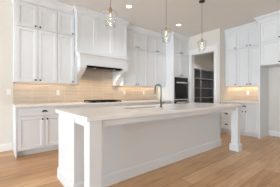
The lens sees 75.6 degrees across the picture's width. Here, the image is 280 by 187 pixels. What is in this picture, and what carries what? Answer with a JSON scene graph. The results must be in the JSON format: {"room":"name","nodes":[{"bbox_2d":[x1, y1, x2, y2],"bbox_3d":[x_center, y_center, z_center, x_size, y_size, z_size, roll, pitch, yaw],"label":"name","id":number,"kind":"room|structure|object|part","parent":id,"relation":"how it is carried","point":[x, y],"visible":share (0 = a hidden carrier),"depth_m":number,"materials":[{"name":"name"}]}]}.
{"room":"kitchen","nodes":[
{"label":"kitchen","id":0,"kind":"room"},
{"bbox_2d":[0,0,211,144],"bbox_3d":[-3.277,-0.402,3.097,17.050,3.020,0.120,0,0,-39],"label":"wall","id":1,"kind":"structure","parent":0,"point":[204,61],"depth_m":3.55,"materials":[{"name":"beige paint"}]},
{"bbox_2d":[0,143,12,151],"bbox_3d":[-6.157,1.040,0.705,9.260,0.135,0.016,0,0,-39],"label":"baseboard","id":2,"kind":"structure","parent":1,"relation":"attached to","point":[3,147],"depth_m":3.53,"materials":[{"name":"white paint"}]},
{"bbox_2d":[6,89,10,94],"bbox_3d":[-2.592,-0.047,3.561,0.072,0.116,0.009,0,0,-39],"label":"light switch","id":3,"kind":"object","parent":1,"relation":"attached to","point":[8,91],"visible":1,"depth_m":3.56,"materials":[{"name":"white plastic"}]},
{"bbox_2d":[13,0,56,83],"bbox_3d":[-2.128,-1.066,3.687,0.742,1.686,0.389,0,0,-39],"label":"upper cabinet","id":4,"kind":"object","parent":1,"relation":"attached to","point":[34,26],"visible":0.99,"depth_m":3.53,"materials":[{"name":"white paint"}]},
{"bbox_3d":[-2.165,-1.507,3.461,0.352,0.441,0.020,0,0,-39],"label":"door","id":5,"kind":"part","parent":4,"relation":"part of","materials":[{"name":"white paint"}]},
{"bbox_3d":[-2.165,-0.757,3.461,0.352,1.041,0.020,0,0,-39],"label":"door","id":6,"kind":"part","parent":4,"relation":"part of","materials":[{"name":"white paint"}]},
{"bbox_3d":[-1.883,-1.507,3.686,0.352,0.441,0.020,0,0,-39],"label":"door","id":7,"kind":"part","parent":4,"relation":"part of","materials":[{"name":"white paint"}]},
{"bbox_3d":[-1.883,-0.757,3.686,0.352,1.041,0.020,0,0,-39],"label":"door","id":8,"kind":"part","parent":4,"relation":"part of","materials":[{"name":"white paint"}]},
{"bbox_2d":[11,0,72,13],"bbox_3d":[-2.022,-1.837,3.746,1.122,0.146,0.427,0,0,-39],"label":"crown molding","id":9,"kind":"structure","parent":1,"relation":"attached to","point":[50,4],"depth_m":3.71,"materials":[{"name":"white paint"}]},
{"bbox_2d":[55,11,74,84],"bbox_3d":[-1.693,-1.066,4.035,0.370,1.686,0.389,0,0,-39],"label":"upper cabinet","id":10,"kind":"object","parent":1,"relation":"attached to","point":[65,21],"visible":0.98,"depth_m":3.91,"materials":[{"name":"white paint"}]},
{"bbox_3d":[-1.604,-1.507,3.909,0.343,0.441,0.020,0,0,-39],"label":"door","id":11,"kind":"part","parent":10,"relation":"part of","materials":[{"name":"white paint"}]},
{"bbox_3d":[-1.604,-0.757,3.909,0.343,1.041,0.020,0,0,-39],"label":"door","id":12,"kind":"part","parent":10,"relation":"part of","materials":[{"name":"white paint"}]},
{"bbox_2d":[13,69,157,103],"bbox_3d":[-0.964,-0.220,4.863,4.030,0.826,0.009,0,0,-39],"label":"tile backsplash","id":13,"kind":"structure","parent":1,"relation":"attached to","point":[94,84],"depth_m":4.53,"materials":[{"name":"beige tile"}]},
{"bbox_2d":[72,5,129,85],"bbox_3d":[-0.962,-1.071,4.473,1.435,1.678,0.599,0,0,-39],"label":"range hood","id":14,"kind":"object","parent":1,"relation":"attached to","point":[100,38],"visible":0.97,"depth_m":4.26,"materials":[{"name":"white paint"}]},
{"bbox_3d":[-0.882,-1.844,4.373,1.435,0.132,0.193,0,0,-39],"label":"crown","id":15,"kind":"part","parent":14,"relation":"part of","materials":[{"name":"white paint"}]},
{"bbox_3d":[-0.851,-0.870,4.335,1.313,0.105,0.246,0,0,-39],"label":"mantel moulding","id":16,"kind":"part","parent":14,"relation":"part of","materials":[{"name":"white paint"}]},
{"bbox_2d":[123,30,146,86],"bbox_3d":[-0.199,-1.066,5.230,0.818,1.686,0.389,0,0,-39],"label":"upper cabinet","id":17,"kind":"object","parent":1,"relation":"attached to","point":[136,76],"visible":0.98,"depth_m":5.10,"materials":[{"name":"white paint"}]},
{"bbox_3d":[-0.251,-0.757,4.992,0.390,1.041,0.020,0,0,-39],"label":"door","id":18,"kind":"part","parent":17,"relation":"part of","materials":[{"name":"white paint"}]},
{"bbox_3d":[-0.251,-1.507,4.992,0.390,0.441,0.020,0,0,-39],"label":"door","id":19,"kind":"part","parent":17,"relation":"part of","materials":[{"name":"white paint"}]},
{"bbox_3d":[0.061,-1.507,5.241,0.390,0.441,0.020,0,0,-39],"label":"door","id":20,"kind":"part","parent":17,"relation":"part of","materials":[{"name":"white paint"}]},
{"bbox_3d":[0.061,-0.757,5.241,0.390,1.041,0.020,0,0,-39],"label":"door","id":21,"kind":"part","parent":17,"relation":"part of","materials":[{"name":"white paint"}]},
{"bbox_2d":[127,23,165,38],"bbox_3d":[0.219,-1.837,5.323,1.465,0.146,0.090,0,0,-39],"label":"crown molding","id":22,"kind":"structure","parent":17,"relation":"attached to","point":[135,28],"depth_m":5.26,"materials":[{"name":"white paint"}]},
{"bbox_2d":[145,35,165,87],"bbox_3d":[0.425,-1.066,5.729,0.776,1.686,0.389,0,0,-39],"label":"upper cabinet","id":23,"kind":"object","parent":1,"relation":"attached to","point":[156,47],"visible":0.77,"depth_m":5.59,"materials":[{"name":"white paint"}]},
{"bbox_3d":[0.369,-1.507,5.488,0.379,0.441,0.020,0,0,-39],"label":"door","id":24,"kind":"part","parent":23,"relation":"part of","materials":[{"name":"white paint"}]},
{"bbox_3d":[0.369,-0.757,5.488,0.379,1.041,0.020,0,0,-39],"label":"door","id":25,"kind":"part","parent":23,"relation":"part of","materials":[{"name":"white paint"}]},
{"bbox_3d":[0.672,-1.507,5.730,0.379,0.441,0.020,0,0,-39],"label":"door","id":26,"kind":"part","parent":23,"relation":"part of","materials":[{"name":"white paint"}]},
{"bbox_3d":[0.672,-0.757,5.730,0.379,1.041,0.020,0,0,-39],"label":"door","id":27,"kind":"part","parent":23,"relation":"part of","materials":[{"name":"white paint"}]},
{"bbox_2d":[0,132,279,186],"bbox_3d":[-0.448,1.158,-0.441,17.050,0.100,9.170,0,0,-39],"label":"floor","id":28,"kind":"structure","parent":0,"point":[257,164],"depth_m":2.62,"materials":[{"name":"brown wood"}]},
{"bbox_2d":[13,106,67,157],"bbox_3d":[-1.989,0.671,3.632,0.890,0.873,0.649,0,0,-39],"label":"base cabinet","id":29,"kind":"object","parent":28,"relation":"on","point":[35,129],"visible":0.94,"depth_m":3.33,"materials":[{"name":"white paint"}]},
{"bbox_3d":[-1.974,0.701,3.281,0.426,0.596,0.020,0,0,-39],"label":"door","id":30,"kind":"part","parent":29,"relation":"part of","materials":[{"name":"white paint"}]},
{"bbox_3d":[-1.804,0.318,3.417,0.861,0.151,0.020,0,0,-39],"label":"drawer","id":31,"kind":"part","parent":29,"relation":"part of","materials":[{"name":"white paint"}]},
{"bbox_3d":[-1.634,0.701,3.553,0.426,0.596,0.020,0,0,-39],"label":"door","id":32,"kind":"part","parent":29,"relation":"part of","materials":[{"name":"white paint"}]},
{"bbox_2d":[12,100,171,107],"bbox_3d":[-0.767,0.214,4.604,4.043,0.040,0.639,0,0,-39],"label":"countertop","id":33,"kind":"structure","parent":29,"relation":"on","point":[137,101],"depth_m":3.78,"materials":[{"name":"beige stone"}]},
{"bbox_2d":[84,100,120,102],"bbox_3d":[-0.917,0.169,4.477,0.790,0.048,0.502,0,0,-39],"label":"cooktop","id":34,"kind":"object","parent":33,"relation":"in","point":[90,101],"visible":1,"depth_m":4.29,"materials":[{"name":"black glass"}]},
{"bbox_2d":[68,105,87,108],"bbox_3d":[-1.479,0.671,4.043,0.420,0.873,0.644,0,0,-39],"label":"base cabinet","id":35,"kind":"object","parent":28,"relation":"on","point":[75,106],"visible":0.04,"depth_m":3.81,"materials":[{"name":"white paint"}]},
{"bbox_2d":[88,104,123,107],"bbox_3d":[-0.948,0.671,4.468,0.940,0.873,0.644,0,0,-39],"label":"base cabinet","id":36,"kind":"object","parent":28,"relation":"on","point":[101,105],"visible":0.04,"depth_m":4.21,"materials":[{"name":"white paint"}]},
{"bbox_2d":[124,103,149,105],"bbox_3d":[-0.236,0.671,5.034,0.880,0.873,0.649,0,0,-39],"label":"base cabinet","id":37,"kind":"object","parent":28,"relation":"on","point":[127,104],"visible":0.06,"depth_m":4.75,"materials":[{"name":"white paint"}]},
{"bbox_2d":[57,107,241,186],"bbox_3d":[0.456,0.676,2.985,3.172,0.863,1.037,0,0,-39],"label":"kitchen island","id":38,"kind":"object","parent":28,"relation":"on","point":[103,153],"visible":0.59,"depth_m":2.38,"materials":[{"name":"white paint"}]},
{"bbox_3d":[-0.445,0.676,1.709,0.125,0.863,0.125,0,0,-39],"label":"post","id":39,"kind":"part","parent":38,"relation":"part of","materials":[{"name":"white paint"}]},
{"bbox_3d":[0.328,1.038,3.146,3.160,0.140,0.626,0,0,-39],"label":"baseboard","id":40,"kind":"part","parent":38,"relation":"part of","materials":[{"name":"white paint"}]},
{"bbox_2d":[56,103,241,121],"bbox_3d":[0.441,0.224,2.991,3.175,0.040,1.060,0,0,-39],"label":"island countertop","id":41,"kind":"structure","parent":38,"relation":"on","point":[118,112],"depth_m":2.27,"materials":[{"name":"beige stone"}]},
{"bbox_2d":[154,84,163,106],"bbox_3d":[0.303,0.019,2.852,0.170,0.370,0.088,0,0,9],"label":"faucet","id":42,"kind":"object","parent":41,"relation":"on","point":[161,103],"visible":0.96,"depth_m":2.82,"materials":[{"name":"silver metal"}]},
{"bbox_3d":[0.286,-0.016,2.859,0.128,0.299,0.025,0,0,34],"label":"spout","id":43,"kind":"part","parent":42,"relation":"part of","materials":[{"name":"silver metal"}]},
{"bbox_3d":[1.900,0.676,3.584,0.125,0.863,0.125,0,0,-39],"label":"post","id":44,"kind":"part","parent":38,"relation":"part of","materials":[{"name":"white paint"}]},
{"bbox_2d":[150,102,171,104],"bbox_3d":[0.459,0.671,5.589,0.898,0.873,0.649,0,0,-39],"label":"base cabinet","id":45,"kind":"object","parent":28,"relation":"on","point":[152,103],"visible":0.02,"depth_m":5.28,"materials":[{"name":"white paint"}]},
{"bbox_2d":[158,32,189,103],"bbox_3d":[1.116,-0.401,6.048,0.834,3.018,0.753,0,0,-39],"label":"tall cabinet","id":46,"kind":"object","parent":28,"relation":"on","point":[176,54],"visible":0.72,"depth_m":5.76,"materials":[{"name":"white paint"}]},
{"bbox_3d":[1.188,-1.507,5.726,0.352,0.441,0.020,0,0,-39],"label":"door","id":47,"kind":"part","parent":46,"relation":"part of","materials":[{"name":"white paint"}]},
{"bbox_3d":[1.188,-0.922,5.726,0.352,0.711,0.020,0,0,-39],"label":"door","id":48,"kind":"part","parent":46,"relation":"part of","materials":[{"name":"white paint"}]},
{"bbox_3d":[1.221,-1.837,5.915,0.832,0.146,0.413,0,0,-39],"label":"crown","id":49,"kind":"part","parent":46,"relation":"part of","materials":[{"name":"white paint"}]},
{"bbox_2d":[174,77,188,103],"bbox_3d":[1.186,0.137,6.013,0.665,1.338,0.649,0,0,-39],"label":"double oven","id":50,"kind":"object","parent":46,"relation":"in","point":[180,84],"visible":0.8,"depth_m":5.77,"materials":[{"name":"black glass"}]},
{"bbox_3d":[1.333,-0.114,5.828,0.665,0.600,0.038,0,0,-39],"label":"oven door","id":51,"kind":"part","parent":50,"relation":"part of","materials":[{"name":"black glass"}]},
{"bbox_3d":[1.330,-0.475,5.832,0.665,0.113,0.032,0,0,-39],"label":"control panel","id":52,"kind":"part","parent":50,"relation":"part of","materials":[{"name":"black glass"}]},
{"bbox_3d":[1.346,-0.089,5.812,0.565,0.390,0.003,0,0,-39],"label":"door glass","id":53,"kind":"part","parent":50,"relation":"part of","materials":[{"name":"black glass"}]},
{"bbox_3d":[1.470,-1.507,5.952,0.353,0.441,0.020,0,0,-39],"label":"door","id":54,"kind":"part","parent":46,"relation":"part of","materials":[{"name":"white paint"}]},
{"bbox_3d":[1.470,-0.922,5.952,0.353,0.711,0.020,0,0,-39],"label":"door","id":55,"kind":"part","parent":46,"relation":"part of","materials":[{"name":"white paint"}]},
{"bbox_2d":[194,68,200,102],"bbox_3d":[1.849,0.058,6.882,1.085,2.100,0.360,0,0,-39],"label":"shelving unit","id":56,"kind":"object","parent":28,"relation":"on","point":[197,72],"visible":0.14,"depth_m":7.13,"materials":[{"name":"grey paint"}]},
{"bbox_2d":[201,69,213,102],"bbox_3d":[2.787,0.058,7.632,1.314,2.100,0.360,0,0,-39],"label":"shelving unit","id":57,"kind":"object","parent":28,"relation":"on","point":[207,76],"visible":0.4,"depth_m":7.97,"materials":[{"name":"grey paint"}]},
{"bbox_3d":[2.678,0.033,7.768,1.254,2.050,0.011,0,0,-39],"label":"panel","id":58,"kind":"part","parent":57,"relation":"part of","materials":[{"name":"grey paint"}]},
{"bbox_3d":[2.788,-0.977,7.631,1.254,0.030,0.337,0,0,-39],"label":"shelf","id":59,"kind":"part","parent":57,"relation":"part of","materials":[{"name":"grey paint"}]},
{"bbox_3d":[3.288,0.058,8.033,0.030,2.100,0.360,0,0,-39],"label":"panel","id":60,"kind":"part","parent":57,"relation":"part of","materials":[{"name":"grey paint"}]},
{"bbox_2d":[221,102,231,132],"bbox_3d":[2.692,0.671,5.338,0.644,0.873,0.303,0,0,-39],"label":"base cabinet","id":61,"kind":"object","parent":28,"relation":"on","point":[225,116],"visible":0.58,"depth_m":5.17,"materials":[{"name":"white paint"}]},
{"bbox_3d":[2.468,0.548,5.159,0.020,0.291,0.294,0,0,-39],"label":"drawer","id":62,"kind":"part","parent":61,"relation":"part of","materials":[{"name":"white paint"}]},
{"bbox_3d":[2.468,0.851,5.159,0.020,0.296,0.294,0,0,-39],"label":"drawer","id":63,"kind":"part","parent":61,"relation":"part of","materials":[{"name":"white paint"}]},
{"bbox_2d":[232,103,257,137],"bbox_3d":[2.989,0.671,4.962,0.649,0.873,0.656,0,0,-39],"label":"base cabinet","id":64,"kind":"object","parent":28,"relation":"on","point":[248,111],"visible":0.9,"depth_m":4.70,"materials":[{"name":"white paint"}]},
{"bbox_2d":[221,100,257,103],"bbox_3d":[2.891,0.214,5.078,0.639,0.040,0.958,0,0,-39],"label":"countertop","id":65,"kind":"structure","parent":64,"relation":"on","point":[229,101],"depth_m":4.82,"materials":[{"name":"beige stone"}]},
{"bbox_3d":[2.666,0.701,4.913,0.020,0.596,0.319,0,0,-39],"label":"door","id":66,"kind":"part","parent":64,"relation":"part of","materials":[{"name":"white paint"}]},
{"bbox_3d":[2.768,0.318,4.785,0.020,0.151,0.647,0,0,-39],"label":"drawer","id":67,"kind":"part","parent":64,"relation":"part of","materials":[{"name":"white paint"}]},
{"bbox_3d":[2.870,0.701,4.657,0.020,0.596,0.319,0,0,-39],"label":"door","id":68,"kind":"part","parent":64,"relation":"part of","materials":[{"name":"white paint"}]},
{"bbox_2d":[258,18,279,138],"bbox_3d":[3.489,-0.401,4.337,0.649,3.017,0.945,0,0,-39],"label":"surround","id":69,"kind":"object","parent":28,"relation":"on","point":[268,32],"visible":1,"depth_m":4.49,"materials":[{"name":"white paint"}]},
{"bbox_3d":[3.215,-0.327,4.697,0.628,2.870,0.040,0,0,-39],"label":"panel","id":70,"kind":"part","parent":69,"relation":"part of","materials":[{"name":"white paint"}]},
{"bbox_3d":[3.133,-1.507,4.328,0.020,0.441,0.422,0,0,-39],"label":"door","id":71,"kind":"part","parent":69,"relation":"part of","materials":[{"name":"white paint"}]},
{"bbox_3d":[3.133,-0.997,4.328,0.020,0.561,0.422,0,0,-39],"label":"door","id":72,"kind":"part","parent":69,"relation":"part of","materials":[{"name":"white paint"}]},
{"bbox_2d":[53,0,279,36],"bbox_3d":[-0.448,-1.962,-0.441,17.050,0.100,9.170,0,0,-39],"label":"ceiling","id":73,"kind":"structure","parent":0,"point":[196,18],"depth_m":4.22,"materials":[{"name":"paint"}]},
{"bbox_2d":[188,28,221,127],"bbox_3d":[1.806,-0.402,5.955,0.120,3.020,1.763,0,0,-39],"label":"wall","id":74,"kind":"structure","parent":0,"point":[213,37],"depth_m":5.33,"materials":[{"name":"beige paint"}]},
{"bbox_2d":[188,44,217,102],"bbox_3d":[1.998,-0.177,5.699,0.180,2.570,1.045,0,0,-39],"label":"door frame","id":75,"kind":"structure","parent":74,"relation":"in","point":[212,48],"depth_m":5.78,"materials":[{"name":"white paint"}]},
{"bbox_2d":[212,52,213,70],"bbox_3d":[3.923,-0.402,7.647,0.120,3.020,1.765,0,0,-39],"label":"wall","id":76,"kind":"structure","parent":0,"point":[213,52],"depth_m":8.26,"materials":[{"name":"beige paint"}]},
{"bbox_2d":[222,29,230,100],"bbox_3d":[3.379,-0.402,6.159,2.589,3.020,0.120,0,0,-39],"label":"wall","id":77,"kind":"structure","parent":0,"point":[226,91],"depth_m":5.40,"materials":[{"name":"beige paint"}]},
{"bbox_2d":[225,33,239,86],"bbox_3d":[2.800,-1.066,5.407,0.389,1.686,0.330,0,0,-39],"label":"upper cabinet","id":78,"kind":"object","parent":77,"relation":"attached to","point":[230,40],"visible":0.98,"depth_m":5.31,"materials":[{"name":"white paint"}]},
{"bbox_3d":[2.680,-1.507,5.311,0.020,0.441,0.321,0,0,-39],"label":"door","id":79,"kind":"part","parent":78,"relation":"part of","materials":[{"name":"white paint"}]},
{"bbox_3d":[2.680,-0.757,5.311,0.020,1.041,0.321,0,0,-39],"label":"door","id":80,"kind":"part","parent":78,"relation":"part of","materials":[{"name":"white paint"}]},
{"bbox_2d":[235,67,279,131],"bbox_3d":[5.164,-0.402,2.862,0.120,3.020,7.260,0,0,-39],"label":"wall","id":81,"kind":"structure","parent":0,"point":[274,73],"depth_m":4.77,"materials":[{"name":"beige paint"}]},
{"bbox_2d":[231,86,257,100],"bbox_3d":[3.145,-0.018,5.282,0.009,0.423,0.957,0,0,-39],"label":"tile backsplash","id":82,"kind":"structure","parent":81,"relation":"attached to","point":[237,93],"depth_m":5.34,"materials":[{"name":"beige tile"}]},
{"bbox_2d":[237,28,257,86],"bbox_3d":[3.099,-1.066,5.032,0.389,1.686,0.625,0,0,-39],"label":"upper cabinet","id":83,"kind":"object","parent":81,"relation":"attached to","point":[247,41],"visible":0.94,"depth_m":4.96,"materials":[{"name":"white paint"}]},
{"bbox_3d":[2.882,-1.507,5.059,0.020,0.441,0.304,0,0,-39],"label":"door","id":84,"kind":"part","parent":83,"relation":"part of","materials":[{"name":"white paint"}]},
{"bbox_3d":[2.882,-0.757,5.059,0.020,1.041,0.304,0,0,-39],"label":"door","id":85,"kind":"part","parent":83,"relation":"part of","materials":[{"name":"white paint"}]},
{"bbox_2d":[224,11,279,35],"bbox_3d":[3.186,-1.837,4.662,0.680,0.146,1.974,0,0,-39],"label":"crown molding","id":86,"kind":"structure","parent":83,"relation":"attached to","point":[252,25],"depth_m":4.77,"materials":[{"name":"white paint"}]},
{"bbox_3d":[3.077,-1.507,4.814,0.020,0.441,0.304,0,0,-39],"label":"door","id":87,"kind":"part","parent":83,"relation":"part of","materials":[{"name":"white paint"}]},
{"bbox_3d":[3.077,-0.757,4.814,0.020,1.041,0.304,0,0,-39],"label":"door","id":88,"kind":"part","parent":83,"relation":"part of","materials":[{"name":"white paint"}]},
{"bbox_2d":[269,130,279,136],"bbox_3d":[3.735,1.040,4.538,0.016,0.135,0.842,0,0,-39],"label":"baseboard","id":89,"kind":"structure","parent":81,"relation":"attached to","point":[271,133],"depth_m":4.76,"materials":[{"name":"white paint"}]}
]}

